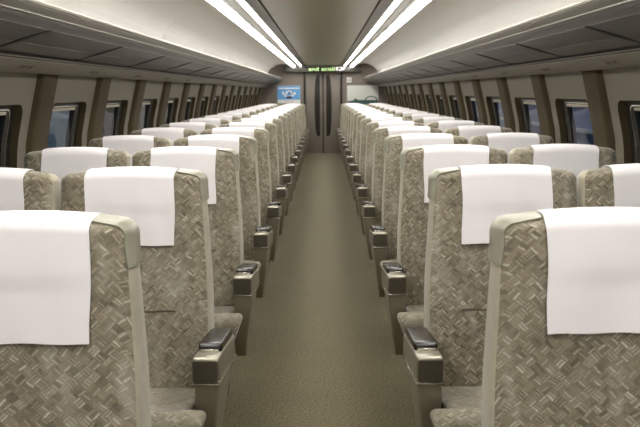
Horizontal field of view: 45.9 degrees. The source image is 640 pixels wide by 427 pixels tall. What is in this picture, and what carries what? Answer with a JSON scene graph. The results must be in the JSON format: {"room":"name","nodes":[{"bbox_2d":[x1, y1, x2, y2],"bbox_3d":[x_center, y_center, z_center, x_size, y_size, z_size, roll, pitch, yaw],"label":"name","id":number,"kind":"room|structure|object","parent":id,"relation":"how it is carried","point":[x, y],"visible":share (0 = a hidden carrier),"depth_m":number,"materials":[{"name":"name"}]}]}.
{"room":"train carriage","nodes":[
{"label":"train carriage","id":0,"kind":"room"},
{"bbox_2d":[0,71,261,167],"bbox_3d":[-1.400,-0.621,7.927,0.162,1.477,17.885,0,9,0],"label":"wall","id":1,"kind":"structure","parent":0,"point":[17,89],"depth_m":4.48,"materials":[{"name":"plastic"}]},
{"bbox_2d":[0,106,13,167],"bbox_3d":[-1.469,-0.171,3.289,0.101,0.576,0.574,0,9,0],"label":"window","id":2,"kind":"structure","parent":1,"relation":"in","point":[6,113],"depth_m":3.48,"materials":[{"name":"black glass"}]},
{"bbox_2d":[16,64,37,69],"bbox_3d":[-1.229,-0.615,3.169,0.032,0.019,0.164,0,9,0],"label":"number plate","id":3,"kind":"object","parent":1,"relation":"attached to","point":[23,66],"visible":1,"depth_m":3.16,"materials":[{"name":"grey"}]},
{"bbox_2d":[26,74,58,153],"bbox_3d":[-1.386,-0.011,3.826,0.155,1.371,0.230,0,9,0],"label":"trim","id":4,"kind":"structure","parent":1,"relation":"attached to","point":[46,84],"depth_m":3.69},
{"bbox_2d":[52,103,79,146],"bbox_3d":[-1.464,-0.324,4.236,0.101,0.576,0.574,0,9,0],"label":"window","id":5,"kind":"structure","parent":1,"relation":"in","point":[74,108],"depth_m":4.40,"materials":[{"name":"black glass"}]},
{"bbox_2d":[87,77,111,146],"bbox_3d":[-1.381,-0.165,4.774,0.155,1.371,0.230,0,9,0],"label":"trim","id":6,"kind":"structure","parent":1,"relation":"attached to","point":[95,127],"depth_m":4.62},
{"bbox_2d":[106,101,122,135],"bbox_3d":[-1.459,-0.477,5.184,0.101,0.576,0.574,0,9,0],"label":"window","id":7,"kind":"structure","parent":1,"relation":"in","point":[118,105],"depth_m":5.35,"materials":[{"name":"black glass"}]},
{"bbox_2d":[0,56,268,87],"bbox_3d":[-1.250,-1.349,7.557,0.165,0.094,18.383,0,9,0],"label":"trim","id":8,"kind":"structure","parent":1,"relation":"attached to","point":[7,64],"depth_m":4.05,"materials":[{"name":"plastic"}]},
{"bbox_2d":[0,50,269,84],"bbox_3d":[-1.212,-1.286,7.224,0.124,0.070,19.060,0,9,0],"label":"trim","id":9,"kind":"structure","parent":1,"relation":"attached to","point":[1,51],"depth_m":3.92,"materials":[{"name":"black"}]},
{"bbox_2d":[127,80,146,134],"bbox_3d":[-1.376,-0.318,5.722,0.155,1.371,0.230,0,9,0],"label":"trim","id":10,"kind":"structure","parent":1,"relation":"attached to","point":[133,123],"depth_m":5.57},
{"bbox_2d":[0,0,282,84],"bbox_3d":[-1.057,-1.379,7.208,0.376,0.152,19.040,0,9,0],"label":"luggage rack","id":11,"kind":"object","parent":1,"relation":"attached to","point":[25,27],"visible":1,"depth_m":3.29,"materials":[{"name":"grey"}]},
{"bbox_2d":[142,100,152,128],"bbox_3d":[-1.454,-0.630,6.132,0.101,0.576,0.574,0,9,0],"label":"window","id":12,"kind":"structure","parent":1,"relation":"in","point":[148,103],"depth_m":6.29,"materials":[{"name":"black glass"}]},
{"bbox_2d":[156,82,171,127],"bbox_3d":[-1.371,-0.471,6.670,0.155,1.371,0.230,0,9,0],"label":"trim","id":13,"kind":"structure","parent":1,"relation":"attached to","point":[160,120],"depth_m":6.51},
{"bbox_2d":[167,99,174,123],"bbox_3d":[-1.449,-0.783,7.079,0.101,0.576,0.574,0,9,0],"label":"window","id":14,"kind":"structure","parent":1,"relation":"in","point":[171,101],"depth_m":7.24,"materials":[{"name":"black glass"}]},
{"bbox_2d":[177,83,190,121],"bbox_3d":[-1.365,-0.624,7.617,0.155,1.371,0.230,0,9,0],"label":"trim","id":15,"kind":"structure","parent":1,"relation":"attached to","point":[181,114],"depth_m":7.46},
{"bbox_2d":[185,98,191,119],"bbox_3d":[-1.444,-0.936,8.027,0.101,0.576,0.574,0,9,0],"label":"window","id":16,"kind":"structure","parent":1,"relation":"in","point":[189,100],"depth_m":8.19,"materials":[{"name":"black glass"}]},
{"bbox_2d":[194,84,205,118],"bbox_3d":[-1.361,-0.777,8.565,0.155,1.371,0.230,0,9,0],"label":"trim","id":17,"kind":"structure","parent":1,"relation":"attached to","point":[202,86],"depth_m":8.40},
{"bbox_2d":[207,85,216,115],"bbox_3d":[-1.355,-0.930,9.513,0.155,1.371,0.230,0,9,0],"label":"trim","id":18,"kind":"structure","parent":1,"relation":"attached to","point":[214,87],"depth_m":9.35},
{"bbox_2d":[218,85,226,112],"bbox_3d":[-1.350,-1.084,10.460,0.155,1.371,0.230,0,9,0],"label":"trim","id":19,"kind":"structure","parent":1,"relation":"attached to","point":[224,88],"depth_m":10.30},
{"bbox_2d":[227,86,234,111],"bbox_3d":[-1.345,-1.237,11.408,0.155,1.371,0.230,0,9,0],"label":"trim","id":20,"kind":"structure","parent":1,"relation":"attached to","point":[232,87],"depth_m":11.24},
{"bbox_2d":[234,86,241,109],"bbox_3d":[-1.340,-1.390,12.356,0.155,1.371,0.230,0,9,0],"label":"trim","id":21,"kind":"structure","parent":1,"relation":"attached to","point":[240,87],"depth_m":12.19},
{"bbox_2d":[24,0,598,72],"bbox_3d":[0.014,-1.548,7.175,2.630,0.438,19.060,0,9,0],"label":"ceiling","id":22,"kind":"structure","parent":0,"point":[314,32],"depth_m":6.07,"materials":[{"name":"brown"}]},
{"bbox_2d":[207,0,223,7],"bbox_3d":[-0.653,-0.748,1.270,0.074,0.044,6.940,0,9,0],"label":"ceiling light","id":23,"kind":"object","parent":22,"relation":"attached to","point":[216,3],"visible":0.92,"depth_m":4.54,"materials":[{"name":"white"}]},
{"bbox_2d":[217,4,269,45],"bbox_3d":[-0.624,-1.621,6.670,0.074,0.044,4.000,0,9,0],"label":"ceiling light","id":24,"kind":"object","parent":22,"relation":"attached to","point":[224,9],"visible":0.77,"depth_m":5.86,"materials":[{"name":"white"}]},
{"bbox_2d":[241,2,280,43],"bbox_3d":[-0.473,-1.633,6.667,0.039,0.022,4.000,0,9,0],"label":"recessed light","id":25,"kind":"object","parent":22,"relation":"in","point":[244,5],"visible":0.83,"depth_m":5.82,"materials":[{"name":"white"}]},
{"bbox_2d":[266,44,286,59],"bbox_3d":[-0.603,-2.259,10.619,0.074,0.044,4.000,0,9,0],"label":"ceiling light","id":26,"kind":"object","parent":22,"relation":"attached to","point":[269,46],"visible":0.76,"depth_m":10.14,"materials":[{"name":"white"}]},
{"bbox_2d":[358,43,377,59],"bbox_3d":[0.665,-2.267,10.611,0.074,0.044,4.000,0,9,0],"label":"ceiling light","id":27,"kind":"object","parent":22,"relation":"attached to","point":[373,45],"visible":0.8,"depth_m":10.08,"materials":[{"name":"white"}]},
{"bbox_2d":[362,1,399,42],"bbox_3d":[0.493,-1.639,6.661,0.039,0.022,4.000,0,9,0],"label":"recessed light","id":28,"kind":"object","parent":22,"relation":"in","point":[393,6],"visible":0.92,"depth_m":5.87,"materials":[{"name":"white"}]},
{"bbox_2d":[374,2,423,44],"bbox_3d":[0.644,-1.629,6.662,0.074,0.044,4.000,0,9,0],"label":"ceiling light","id":29,"kind":"object","parent":22,"relation":"attached to","point":[415,7],"visible":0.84,"depth_m":5.84,"materials":[{"name":"white"}]},
{"bbox_2d":[363,0,639,83],"bbox_3d":[1.087,-1.392,7.194,0.376,0.152,19.040,0,9,0],"label":"luggage rack","id":30,"kind":"object","parent":22,"relation":"attached to","point":[599,25],"visible":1,"depth_m":3.26,"materials":[{"name":"grey"}]},
{"bbox_2d":[222,154,416,426],"bbox_3d":[0.027,0.206,7.560,3.000,0.060,19.460,0,9,0],"label":"floor","id":31,"kind":"structure","parent":0,"point":[320,353],"depth_m":4.35,"materials":[{"name":"carpet"}]},
{"bbox_2d":[0,167,59,210],"bbox_3d":[-1.124,0.444,2.400,0.488,1.134,0.602,0,9,0],"label":"seat","id":32,"kind":"object","parent":31,"relation":"on","point":[20,188],"visible":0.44,"depth_m":2.50,"materials":[{"name":"brown"}]},
{"bbox_2d":[0,210,150,426],"bbox_3d":[-0.583,0.594,1.449,0.586,1.134,0.602,0,9,0],"label":"seat","id":33,"kind":"object","parent":31,"relation":"on","point":[73,342],"visible":1,"depth_m":1.55,"materials":[{"name":"fabric"},{"name":"plastic"},{"name":"metal"}]},
{"bbox_2d":[24,147,131,182],"bbox_3d":[-1.118,0.290,3.348,0.488,1.134,0.602,0,9,0],"label":"seat","id":34,"kind":"object","parent":31,"relation":"on","point":[62,161],"visible":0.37,"depth_m":3.44,"materials":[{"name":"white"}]},
{"bbox_2d":[88,135,171,164],"bbox_3d":[-1.114,0.137,4.296,0.488,1.134,0.602,0,9,0],"label":"seat","id":35,"kind":"object","parent":31,"relation":"on","point":[131,144],"visible":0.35,"depth_m":4.39,"materials":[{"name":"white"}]},
{"bbox_2d":[59,166,234,426],"bbox_3d":[-0.578,0.440,2.397,0.586,1.134,0.602,0,9,1],"label":"seat","id":36,"kind":"object","parent":31,"relation":"on","point":[190,360],"visible":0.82,"depth_m":2.49,"materials":[{"name":"fabric"},{"name":"plastic"},{"name":"metal"}]},
{"bbox_2d":[150,388,205,426],"bbox_3d":[-0.595,0.600,2.373,0.541,0.137,0.504,0,9,1],"label":"seat cushion","id":37,"kind":"object","parent":36,"relation":"on","point":[170,407],"depth_m":2.21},
{"bbox_2d":[130,127,198,145],"bbox_3d":[-1.109,-0.016,5.243,0.488,1.134,0.602,0,9,0],"label":"seat","id":38,"kind":"object","parent":31,"relation":"on","point":[171,133],"visible":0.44,"depth_m":5.34,"materials":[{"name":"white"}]},
{"bbox_2d":[159,122,216,134],"bbox_3d":[-1.103,-0.169,6.191,0.488,1.134,0.602,0,9,0],"label":"seat","id":39,"kind":"object","parent":31,"relation":"on","point":[198,126],"visible":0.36,"depth_m":6.29,"materials":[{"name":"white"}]},
{"bbox_2d":[132,146,259,394],"bbox_3d":[-0.572,0.287,3.345,0.586,1.134,0.602,0,9,0],"label":"seat","id":40,"kind":"object","parent":31,"relation":"on","point":[235,282],"visible":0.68,"depth_m":3.44,"materials":[{"name":"fabric"},{"name":"plastic"},{"name":"metal"}]},
{"bbox_2d":[214,306,242,337],"bbox_3d":[-0.589,0.447,3.321,0.541,0.137,0.504,0,9,0],"label":"seat cushion","id":41,"kind":"object","parent":40,"relation":"on","point":[224,316],"depth_m":3.09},
{"bbox_2d":[182,118,230,127],"bbox_3d":[-1.100,-0.322,7.139,0.488,1.134,0.602,0,9,1],"label":"seat","id":42,"kind":"object","parent":31,"relation":"on","point":[216,121],"visible":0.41,"depth_m":7.24,"materials":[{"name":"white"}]},
{"bbox_2d":[199,115,241,121],"bbox_3d":[-1.093,-0.475,8.086,0.488,1.134,0.602,0,9,0],"label":"seat","id":43,"kind":"object","parent":31,"relation":"on","point":[231,118],"visible":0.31,"depth_m":8.19,"materials":[{"name":"brown"}]},
{"bbox_2d":[173,134,272,297],"bbox_3d":[-0.569,0.134,4.292,0.586,1.134,0.602,0,9,1],"label":"seat","id":44,"kind":"object","parent":31,"relation":"on","point":[257,239],"visible":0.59,"depth_m":4.39,"materials":[{"name":"fabric"},{"name":"plastic"},{"name":"metal"}]},
{"bbox_2d":[244,260,260,269],"bbox_3d":[-0.586,0.293,4.269,0.541,0.137,0.504,0,9,1],"label":"seat cushion","id":45,"kind":"object","parent":44,"relation":"on","point":[258,262],"depth_m":4.05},
{"bbox_2d":[212,113,249,118],"bbox_3d":[-1.090,-0.629,9.034,0.488,1.134,0.602,0,9,1],"label":"seat","id":46,"kind":"object","parent":31,"relation":"on","point":[241,115],"visible":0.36,"depth_m":9.13,"materials":[{"name":"brown"}]},
{"bbox_2d":[222,111,256,115],"bbox_3d":[-1.085,-0.782,9.982,0.488,1.134,0.602,0,9,1],"label":"seat","id":47,"kind":"object","parent":31,"relation":"on","point":[243,112],"visible":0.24,"depth_m":10.08,"materials":[{"name":"brown"}]},
{"bbox_2d":[200,127,281,260],"bbox_3d":[-0.562,-0.019,5.240,0.586,1.134,0.602,0,9,0],"label":"seat","id":48,"kind":"object","parent":31,"relation":"on","point":[270,212],"visible":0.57,"depth_m":5.34,"materials":[{"name":"fabric"},{"name":"plastic"},{"name":"metal"}]},
{"bbox_2d":[218,122,287,262],"bbox_3d":[-0.558,-0.172,6.188,0.586,1.134,0.602,0,9,0],"label":"seat","id":49,"kind":"object","parent":31,"relation":"on","point":[279,192],"visible":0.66,"depth_m":6.28,"materials":[{"name":"fabric"},{"name":"plastic"},{"name":"metal"}]},
{"bbox_2d":[233,118,292,215],"bbox_3d":[-0.553,-0.326,7.135,0.586,1.134,0.602,0,9,1],"label":"seat","id":50,"kind":"object","parent":31,"relation":"on","point":[285,178],"visible":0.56,"depth_m":7.23,"materials":[{"name":"fabric"},{"name":"plastic"},{"name":"metal"}]},
{"bbox_2d":[244,115,296,200],"bbox_3d":[-0.547,-0.479,8.083,0.586,1.134,0.602,0,9,0],"label":"seat","id":51,"kind":"object","parent":31,"relation":"on","point":[289,167],"visible":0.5,"depth_m":8.18,"materials":[{"name":"fabric"},{"name":"plastic"},{"name":"metal"}]},
{"bbox_2d":[251,112,298,189],"bbox_3d":[-0.543,-0.632,9.030,0.586,1.134,0.602,0,9,1],"label":"seat","id":52,"kind":"object","parent":31,"relation":"on","point":[293,158],"visible":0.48,"depth_m":9.13,"materials":[{"name":"fabric"},{"name":"plastic"},{"name":"metal"}]},
{"bbox_2d":[258,110,301,179],"bbox_3d":[-0.537,-0.785,9.978,0.586,1.134,0.602,0,9,0],"label":"seat","id":53,"kind":"object","parent":31,"relation":"on","point":[298,152],"visible":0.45,"depth_m":10.08,"materials":[{"name":"fabric"},{"name":"plastic"},{"name":"metal"}]},
{"bbox_2d":[265,109,303,172],"bbox_3d":[-0.533,-0.938,10.926,0.586,1.134,0.602,0,9,1],"label":"seat","id":54,"kind":"object","parent":31,"relation":"on","point":[298,146],"visible":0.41,"depth_m":11.02,"materials":[{"name":"fabric"},{"name":"plastic"},{"name":"metal"}]},
{"bbox_2d":[269,107,304,165],"bbox_3d":[-0.528,-1.091,11.874,0.586,1.134,0.602,0,9,1],"label":"seat","id":55,"kind":"object","parent":31,"relation":"on","point":[297,109],"visible":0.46,"depth_m":11.97,"materials":[{"name":"fabric"}]},
{"bbox_2d":[274,106,306,160],"bbox_3d":[-0.522,-1.245,12.822,0.586,1.134,0.602,0,9,0],"label":"seat","id":56,"kind":"object","parent":31,"relation":"on","point":[299,108],"visible":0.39,"depth_m":12.92,"materials":[{"name":"fabric"}]},
{"bbox_2d":[277,105,307,155],"bbox_3d":[-0.516,-1.398,13.769,0.586,1.134,0.602,0,9,0],"label":"seat","id":57,"kind":"object","parent":31,"relation":"on","point":[301,107],"visible":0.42,"depth_m":13.87,"materials":[{"name":"fabric"}]},
{"bbox_2d":[280,104,308,149],"bbox_3d":[-0.513,-1.551,14.717,0.586,1.134,0.602,0,9,1],"label":"seat","id":58,"kind":"object","parent":31,"relation":"on","point":[305,131],"visible":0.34,"depth_m":14.82,"materials":[{"name":"fabric"}]},
{"bbox_2d":[337,104,366,151],"bbox_3d":[0.634,-1.558,14.710,0.586,1.134,0.602,0,9,0],"label":"seat","id":59,"kind":"object","parent":31,"relation":"on","point":[341,130],"visible":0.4,"depth_m":14.81,"materials":[{"name":"fabric"}]},
{"bbox_2d":[338,105,369,155],"bbox_3d":[0.629,-1.405,13.762,0.586,1.134,0.602,0,9,1],"label":"seat","id":60,"kind":"object","parent":31,"relation":"on","point":[340,134],"visible":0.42,"depth_m":13.87,"materials":[{"name":"fabric"}]},
{"bbox_2d":[339,106,372,158],"bbox_3d":[0.625,-1.252,12.814,0.586,1.134,0.602,0,9,0],"label":"seat","id":61,"kind":"object","parent":31,"relation":"on","point":[345,108],"visible":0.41,"depth_m":12.92,"materials":[{"name":"fabric"}]},
{"bbox_2d":[341,107,375,165],"bbox_3d":[0.620,-1.099,11.866,0.586,1.134,0.602,0,9,0],"label":"seat","id":62,"kind":"object","parent":31,"relation":"on","point":[343,141],"visible":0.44,"depth_m":11.97,"materials":[{"name":"fabric"}]},
{"bbox_2d":[342,108,380,169],"bbox_3d":[0.614,-0.945,10.919,0.586,1.134,0.602,0,9,0],"label":"seat","id":63,"kind":"object","parent":31,"relation":"on","point":[344,146],"visible":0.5,"depth_m":11.02,"materials":[{"name":"fabric"},{"name":"plastic"}]},
{"bbox_2d":[344,110,386,179],"bbox_3d":[0.609,-0.792,9.971,0.586,1.134,0.602,0,9,0],"label":"seat","id":64,"kind":"object","parent":31,"relation":"on","point":[346,151],"visible":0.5,"depth_m":10.07,"materials":[{"name":"fabric"},{"name":"plastic"}]},
{"bbox_2d":[346,112,391,188],"bbox_3d":[0.604,-0.639,9.024,0.586,1.134,0.602,0,9,0],"label":"seat","id":65,"kind":"object","parent":31,"relation":"on","point":[349,158],"visible":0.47,"depth_m":9.12,"materials":[{"name":"fabric"},{"name":"plastic"}]},
{"bbox_2d":[348,114,400,200],"bbox_3d":[0.599,-0.486,8.076,0.586,1.134,0.602,0,9,0],"label":"seat","id":66,"kind":"object","parent":31,"relation":"on","point":[353,166],"visible":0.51,"depth_m":8.18,"materials":[{"name":"fabric"},{"name":"plastic"}]},
{"bbox_2d":[351,117,410,214],"bbox_3d":[0.594,-0.333,7.128,0.586,1.134,0.602,0,9,0],"label":"seat","id":67,"kind":"object","parent":31,"relation":"on","point":[358,178],"visible":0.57,"depth_m":7.23,"materials":[{"name":"fabric"},{"name":"plastic"}]},
{"bbox_2d":[356,121,424,233],"bbox_3d":[0.589,-0.179,6.180,0.586,1.134,0.602,0,9,0],"label":"seat","id":68,"kind":"object","parent":31,"relation":"on","point":[363,192],"visible":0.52,"depth_m":6.28,"materials":[{"name":"fabric"},{"name":"plastic"}]},
{"bbox_2d":[361,126,442,259],"bbox_3d":[0.583,-0.026,5.233,0.586,1.134,0.602,0,9,1],"label":"seat","id":69,"kind":"object","parent":31,"relation":"on","point":[371,211],"visible":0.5,"depth_m":5.33,"materials":[{"name":"fabric"},{"name":"plastic"}]},
{"bbox_2d":[388,109,422,114],"bbox_3d":[1.156,-0.795,9.968,0.488,1.134,0.602,0,9,0],"label":"seat","id":70,"kind":"object","parent":31,"relation":"on","point":[403,110],"visible":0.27,"depth_m":10.07,"materials":[{"name":"white"}]},
{"bbox_2d":[395,111,433,117],"bbox_3d":[1.150,-0.642,9.020,0.488,1.134,0.602,0,9,1],"label":"seat","id":71,"kind":"object","parent":31,"relation":"on","point":[402,114],"visible":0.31,"depth_m":9.12,"materials":[{"name":"brown"}]},
{"bbox_2d":[369,133,467,296],"bbox_3d":[0.578,0.127,4.285,0.586,1.134,0.602,0,9,1],"label":"seat","id":72,"kind":"object","parent":31,"relation":"on","point":[382,238],"visible":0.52,"depth_m":4.38,"materials":[{"name":"fabric"},{"name":"plastic"}]},
{"bbox_2d":[380,259,396,267],"bbox_3d":[0.596,0.286,4.261,0.541,0.137,0.504,0,9,1],"label":"seat cushion","id":73,"kind":"object","parent":72,"relation":"on","point":[381,260],"depth_m":4.05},
{"bbox_2d":[403,114,446,120],"bbox_3d":[1.146,-0.489,8.072,0.488,1.134,0.602,0,9,0],"label":"seat","id":74,"kind":"object","parent":31,"relation":"on","point":[411,117],"visible":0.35,"depth_m":8.17,"materials":[{"name":"brown"}]},
{"bbox_2d":[413,116,462,125],"bbox_3d":[1.141,-0.336,7.125,0.488,1.134,0.602,0,9,0],"label":"seat","id":75,"kind":"object","parent":31,"relation":"on","point":[425,120],"visible":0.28,"depth_m":7.22,"materials":[{"name":"brown"}]},
{"bbox_2d":[381,144,507,354],"bbox_3d":[0.573,0.280,3.338,0.586,1.134,0.602,0,9,1],"label":"seat","id":76,"kind":"object","parent":31,"relation":"on","point":[402,283],"visible":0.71,"depth_m":3.43,"materials":[{"name":"fabric"},{"name":"plastic"}]},
{"bbox_2d":[397,305,423,333],"bbox_3d":[0.591,0.439,3.314,0.541,0.137,0.504,0,9,1],"label":"seat cushion","id":77,"kind":"object","parent":76,"relation":"on","point":[407,315],"depth_m":3.09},
{"bbox_2d":[426,120,483,133],"bbox_3d":[1.135,-0.183,6.177,0.488,1.134,0.602,0,9,1],"label":"seat","id":78,"kind":"object","parent":31,"relation":"on","point":[443,125],"visible":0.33,"depth_m":6.28,"materials":[{"name":"brown"}]},
{"bbox_2d":[444,125,512,144],"bbox_3d":[1.132,-0.029,5.229,0.488,1.134,0.602,0,9,0],"label":"seat","id":79,"kind":"object","parent":31,"relation":"on","point":[470,131],"visible":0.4,"depth_m":5.33,"materials":[{"name":"brown"}]},
{"bbox_2d":[403,164,577,426],"bbox_3d":[0.569,0.433,2.390,0.586,1.134,0.602,0,9,0],"label":"seat","id":80,"kind":"object","parent":31,"relation":"on","point":[443,358],"visible":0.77,"depth_m":2.49,"materials":[{"name":"fabric"},{"name":"plastic"}]},
{"bbox_2d":[430,386,481,426],"bbox_3d":[0.587,0.593,2.366,0.541,0.137,0.504,0,9,0],"label":"seat cushion","id":81,"kind":"object","parent":80,"relation":"on","point":[457,406],"depth_m":2.21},
{"bbox_2d":[469,133,553,163],"bbox_3d":[1.125,0.124,4.282,0.488,1.134,0.602,0,9,1],"label":"seat","id":82,"kind":"object","parent":31,"relation":"on","point":[507,142],"visible":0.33,"depth_m":4.38,"materials":[{"name":"brown"}]},
{"bbox_2d":[481,207,639,426],"bbox_3d":[0.564,0.587,1.442,0.586,1.134,0.602,0,9,0],"label":"seat","id":83,"kind":"object","parent":31,"relation":"on","point":[562,343],"visible":1,"depth_m":1.54,"materials":[{"name":"fabric"},{"name":"plastic"}]},
{"bbox_2d":[509,144,616,177],"bbox_3d":[1.121,0.277,3.334,0.488,1.134,0.602,0,9,0],"label":"seat","id":84,"kind":"object","parent":31,"relation":"on","point":[575,158],"visible":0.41,"depth_m":3.43,"materials":[{"name":"brown"}]},
{"bbox_2d":[577,163,639,206],"bbox_3d":[1.117,0.430,2.386,0.488,1.134,0.602,0,9,0],"label":"seat","id":85,"kind":"object","parent":31,"relation":"on","point":[618,185],"visible":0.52,"depth_m":2.48,"materials":[{"name":"brown"}]},
{"bbox_2d":[259,62,387,104],"bbox_3d":[0.069,-2.349,16.760,3.000,2.050,0.120,0,9,0],"label":"wall","id":86,"kind":"structure","parent":0,"point":[268,95],"depth_m":16.61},
{"bbox_2d":[277,85,300,103],"bbox_3d":[-0.685,-2.621,16.650,0.516,0.400,0.018,0,9,0],"label":"advertising poster","id":87,"kind":"object","parent":86,"relation":"attached to","point":[286,94],"visible":1,"depth_m":16.64,"materials":[{"name":"paper"}]},
{"bbox_2d":[305,73,322,153],"bbox_3d":[-0.135,-2.226,16.774,0.404,1.796,0.054,0,9,0],"label":"door","id":88,"kind":"structure","parent":86,"relation":"in","point":[313,81],"depth_m":16.75,"materials":[{"name":"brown metal"}]},
{"bbox_2d":[303,72,341,153],"bbox_3d":[0.070,-2.225,16.774,0.856,1.800,0.132,0,9,0],"label":"trim","id":89,"kind":"structure","parent":86,"relation":"attached to","point":[341,72],"depth_m":16.66,"materials":[{"name":"metal"}]},
{"bbox_2d":[284,66,361,72],"bbox_3d":[0.062,-3.146,16.486,1.700,0.130,0.166,0,9,0],"label":"display","id":90,"kind":"object","parent":86,"relation":"attached to","point":[297,69],"visible":1,"depth_m":16.41,"materials":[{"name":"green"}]},
{"bbox_2d":[323,72,340,153],"bbox_3d":[0.275,-2.228,16.771,0.404,1.796,0.054,0,9,0],"label":"door","id":91,"kind":"structure","parent":86,"relation":"in","point":[331,80],"depth_m":16.75,"materials":[{"name":"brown metal"}]},
{"bbox_2d":[347,85,378,104],"bbox_3d":[0.942,-2.610,16.644,0.704,0.440,0.016,0,9,0],"label":"board","id":92,"kind":"object","parent":86,"relation":"attached to","point":[362,94],"visible":0.8,"depth_m":16.64,"materials":[{"name":"paper"}]},
{"bbox_2d":[384,67,639,163],"bbox_3d":[1.448,-0.639,7.910,0.162,1.477,17.885,0,9,0],"label":"wall","id":93,"kind":"structure","parent":0,"point":[622,85],"depth_m":4.46,"materials":[{"name":"plastic"}]},
{"bbox_2d":[403,85,410,108],"bbox_3d":[1.435,-1.407,12.338,0.155,1.371,0.230,0,9,0],"label":"trim","id":94,"kind":"structure","parent":93,"relation":"attached to","point":[405,86],"depth_m":12.17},
{"bbox_2d":[410,84,418,109],"bbox_3d":[1.430,-1.254,11.391,0.155,1.371,0.230,0,9,0],"label":"trim","id":95,"kind":"structure","parent":93,"relation":"attached to","point":[412,85],"depth_m":11.22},
{"bbox_2d":[418,84,426,111],"bbox_3d":[1.425,-1.101,10.443,0.155,1.371,0.230,0,9,0],"label":"trim","id":96,"kind":"structure","parent":93,"relation":"attached to","point":[420,87],"depth_m":10.28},
{"bbox_2d":[427,83,437,113],"bbox_3d":[1.419,-0.947,9.495,0.155,1.371,0.230,0,9,0],"label":"trim","id":97,"kind":"structure","parent":93,"relation":"attached to","point":[430,88],"depth_m":9.33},
{"bbox_2d":[438,82,450,116],"bbox_3d":[1.415,-0.794,8.547,0.155,1.371,0.230,0,9,0],"label":"trim","id":98,"kind":"structure","parent":93,"relation":"attached to","point":[441,84],"depth_m":8.39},
{"bbox_2d":[452,96,459,117],"bbox_3d":[1.489,-0.954,8.009,0.101,0.576,0.574,0,9,0],"label":"window","id":99,"kind":"structure","parent":93,"relation":"in","point":[454,98],"depth_m":8.17,"materials":[{"name":"black glass"}]},
{"bbox_2d":[453,81,466,120],"bbox_3d":[1.409,-0.641,7.600,0.155,1.371,0.230,0,9,0],"label":"trim","id":100,"kind":"structure","parent":93,"relation":"attached to","point":[457,87],"depth_m":7.44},
{"bbox_2d":[469,97,477,121],"bbox_3d":[1.484,-0.801,7.061,0.101,0.576,0.574,0,9,0],"label":"window","id":101,"kind":"structure","parent":93,"relation":"in","point":[471,99],"depth_m":7.23,"materials":[{"name":"black glass"}]},
{"bbox_2d":[471,79,487,124],"bbox_3d":[1.404,-0.488,6.652,0.155,1.371,0.230,0,9,0],"label":"trim","id":102,"kind":"structure","parent":93,"relation":"attached to","point":[476,85],"depth_m":6.50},
{"bbox_2d":[491,97,500,126],"bbox_3d":[1.479,-0.648,6.113,0.101,0.576,0.574,0,9,0],"label":"window","id":103,"kind":"structure","parent":93,"relation":"in","point":[494,100],"depth_m":6.28,"materials":[{"name":"black glass"}]},
{"bbox_2d":[496,77,515,132],"bbox_3d":[1.399,-0.335,5.705,0.155,1.371,0.230,0,9,0],"label":"pilaster","id":104,"kind":"object","parent":93,"relation":"attached to","point":[509,120],"depth_m":5.55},
{"bbox_2d":[377,45,639,84],"bbox_3d":[1.242,-1.301,7.208,0.124,0.070,19.060,0,9,0],"label":"trim","id":105,"kind":"structure","parent":93,"relation":"attached to","point":[634,46],"depth_m":3.86,"materials":[{"name":"black"}]},
{"bbox_2d":[378,51,639,86],"bbox_3d":[1.285,-1.365,7.541,0.165,0.094,18.383,0,9,0],"label":"trim","id":106,"kind":"structure","parent":93,"relation":"attached to","point":[628,59],"depth_m":4.00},
{"bbox_2d":[520,98,535,132],"bbox_3d":[1.474,-0.495,5.166,0.101,0.576,0.574,0,9,0],"label":"window","id":107,"kind":"structure","parent":93,"relation":"in","point":[524,102],"depth_m":5.33,"materials":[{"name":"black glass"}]},
{"bbox_2d":[530,74,555,143],"bbox_3d":[1.394,-0.181,4.757,0.155,1.371,0.230,0,9,0],"label":"pilaster","id":108,"kind":"object","parent":93,"relation":"attached to","point":[547,128],"depth_m":4.61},
{"bbox_2d":[562,100,587,143],"bbox_3d":[1.469,-0.342,4.218,0.101,0.576,0.574,0,9,0],"label":"window","id":109,"kind":"structure","parent":93,"relation":"in","point":[567,105],"depth_m":4.38,"materials":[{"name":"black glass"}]},
{"bbox_2d":[581,70,615,151],"bbox_3d":[1.389,-0.028,3.809,0.155,1.371,0.230,0,9,0],"label":"pilaster","id":110,"kind":"object","parent":93,"relation":"attached to","point":[594,83],"depth_m":3.67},
{"bbox_2d":[601,60,621,65],"bbox_3d":[1.217,-0.630,3.154,0.032,0.019,0.164,0,9,0],"label":"number plate","id":111,"kind":"object","parent":93,"relation":"attached to","point":[607,62],"visible":1,"depth_m":3.15,"materials":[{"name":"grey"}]},
{"bbox_2d":[626,102,639,163],"bbox_3d":[1.464,-0.188,3.270,0.101,0.576,0.574,0,9,0],"label":"window","id":112,"kind":"structure","parent":93,"relation":"in","point":[632,108],"depth_m":3.46,"materials":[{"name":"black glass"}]},
{"label":"outside","id":113,"kind":"structure","parent":0,"visible":0},
{"bbox_3d":[0.065,-0.324,14.129,18.000,0.690,52.000,0,9,0],"label":"ground","id":114,"kind":"structure","parent":113,"visible":0},
{"bbox_2d":[47,110,69,147],"bbox_3d":[-2.976,-1.512,8.736,0.600,3.400,0.800,0,9,0],"label":"column","id":115,"kind":"structure","parent":114,"relation":"on","point":[59,119],"depth_m":8.48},
{"bbox_2d":[102,102,187,137],"bbox_3d":[-7.077,-1.808,8.862,3.800,4.400,42.000,0,9,0],"label":"wall","id":116,"kind":"structure","parent":114,"relation":"on","point":[109,112],"depth_m":18.46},
{"bbox_2d":[457,101,593,144],"bbox_3d":[3.419,-1.672,10.854,1.635,2.950,22.000,0,9,0],"label":"train","id":117,"kind":"object","parent":114,"relation":"on","point":[584,132],"visible":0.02,"depth_m":7.61,"materials":[{"name":"glass"}]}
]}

